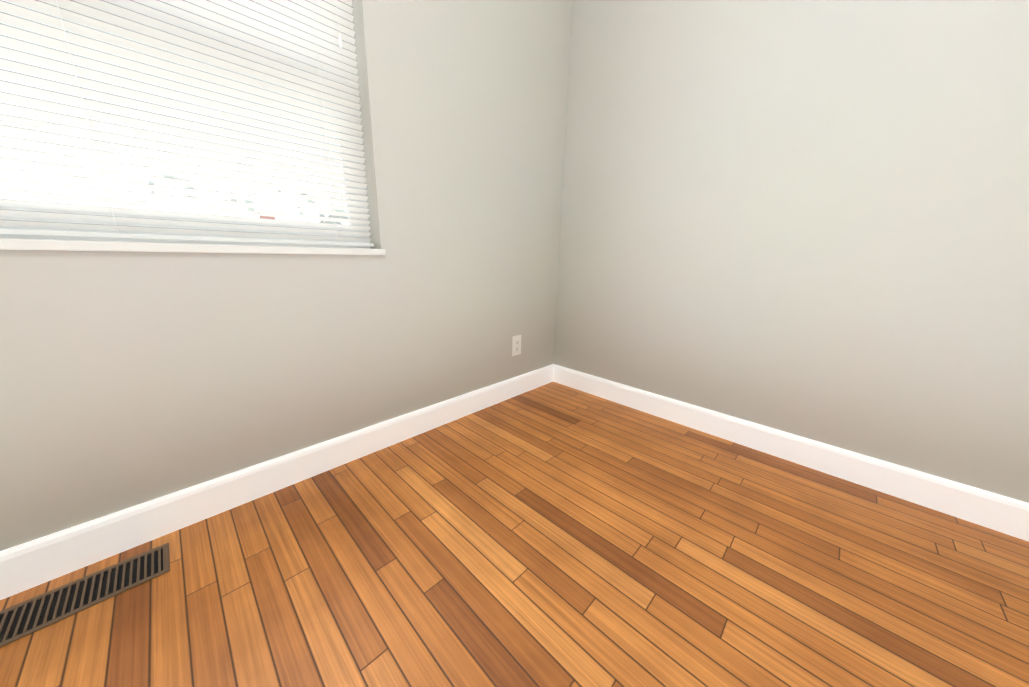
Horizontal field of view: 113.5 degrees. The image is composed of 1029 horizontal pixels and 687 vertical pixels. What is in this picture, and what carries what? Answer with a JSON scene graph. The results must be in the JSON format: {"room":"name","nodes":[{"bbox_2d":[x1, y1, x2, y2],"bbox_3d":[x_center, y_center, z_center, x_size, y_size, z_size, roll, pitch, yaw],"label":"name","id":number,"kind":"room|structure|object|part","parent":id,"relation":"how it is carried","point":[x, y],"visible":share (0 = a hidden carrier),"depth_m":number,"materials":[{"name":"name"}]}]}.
{"room":"empty room","nodes":[
{"label":"empty room","id":0,"kind":"room"},
{"bbox_2d":[0,0,572,550],"bbox_3d":[-0.983,-0.665,0.761,0.150,2.440,3.450,15,20,42],"label":"wall","id":1,"kind":"structure","parent":0,"point":[129,379],"depth_m":1.17,"materials":[{"name":"beige paint"}]},
{"bbox_2d":[0,0,373,248],"bbox_3d":[-1.000,-0.841,0.717,0.112,1.198,1.289,15,20,42],"label":"window blinds","id":2,"kind":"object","parent":1,"relation":"in","point":[270,42],"depth_m":0.88,"materials":[{"name":"white plastic"}]},
{"bbox_2d":[56,0,118,233],"bbox_3d":[-0.969,-0.827,0.690,0.025,1.150,0.002,15,20,42],"label":"blind cord","id":3,"kind":"object","parent":2,"relation":"hanging from","point":[56,0],"depth_m":0.76,"materials":[{"name":"white fabric"}]},
{"bbox_3d":[-0.969,-0.835,0.687,0.025,1.188,1.273,15,20,42],"label":"window blind rails","id":4,"kind":"part","parent":2,"relation":"part of","materials":[{"name":"white plastic"}]},
{"bbox_2d":[311,0,342,242],"bbox_3d":[-0.583,-0.915,1.057,0.083,1.150,0.023,-5,16,-24],"label":"blind cord","id":5,"kind":"object","parent":2,"relation":"hanging from","point":[340,42],"depth_m":1.07,"materials":[{"name":"white fabric"}]},
{"bbox_2d":[0,238,385,254],"bbox_3d":[-0.974,-0.240,0.835,0.102,0.023,1.313,15,20,42],"label":"window sill","id":6,"kind":"structure","parent":1,"relation":"on","point":[40,244],"depth_m":0.85,"materials":[{"name":"white paint"}]},
{"bbox_2d":[0,364,554,599],"bbox_3d":[-0.947,0.477,1.000,0.016,0.112,3.450,15,20,42],"label":"baseboard","id":7,"kind":"structure","parent":1,"relation":"attached to","point":[32,563],"depth_m":1.02,"materials":[{"name":"white wood"}]},
{"bbox_2d":[512,335,520,355],"bbox_3d":[0.013,0.011,1.895,0.008,0.114,0.070,15,20,42],"label":"electrical outlet","id":8,"kind":"object","parent":1,"relation":"attached to","point":[516,345],"visible":1,"depth_m":1.89,"materials":[{"name":"white plastic"}]},
{"bbox_2d":[0,382,1028,686],"bbox_3d":[-0.061,0.827,0.195,2.800,0.120,3.750,15,20,42],"label":"floor","id":9,"kind":"structure","parent":0,"point":[552,534],"depth_m":0.85,"materials":[{"name":"brown wood"}]},
{"bbox_2d":[0,543,169,647],"bbox_3d":[-1.025,0.589,0.780,0.120,0.004,0.322,15,20,42],"label":"floor vent","id":10,"kind":"object","parent":9,"relation":"in","point":[39,612],"visible":1,"depth_m":0.79,"materials":[{"name":"brown metal"}]},
{"bbox_2d":[553,0,1028,502],"bbox_3d":[1.223,-0.712,1.123,2.800,2.440,0.150,15,20,42],"label":"wall","id":11,"kind":"structure","parent":0,"point":[808,219],"depth_m":1.22,"materials":[{"name":"beige paint"}]},
{"bbox_2d":[553,365,1028,541],"bbox_3d":[1.146,0.429,1.355,2.484,0.112,0.016,15,20,42],"label":"baseboard","id":12,"kind":"structure","parent":11,"relation":"attached to","point":[998,512],"depth_m":1.28,"materials":[{"name":"white wood"}]},
{"label":"outside","id":13,"kind":"structure","parent":0,"visible":0},
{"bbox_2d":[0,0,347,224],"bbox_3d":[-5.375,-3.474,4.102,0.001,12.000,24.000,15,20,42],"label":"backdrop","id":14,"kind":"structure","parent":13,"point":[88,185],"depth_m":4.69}
]}

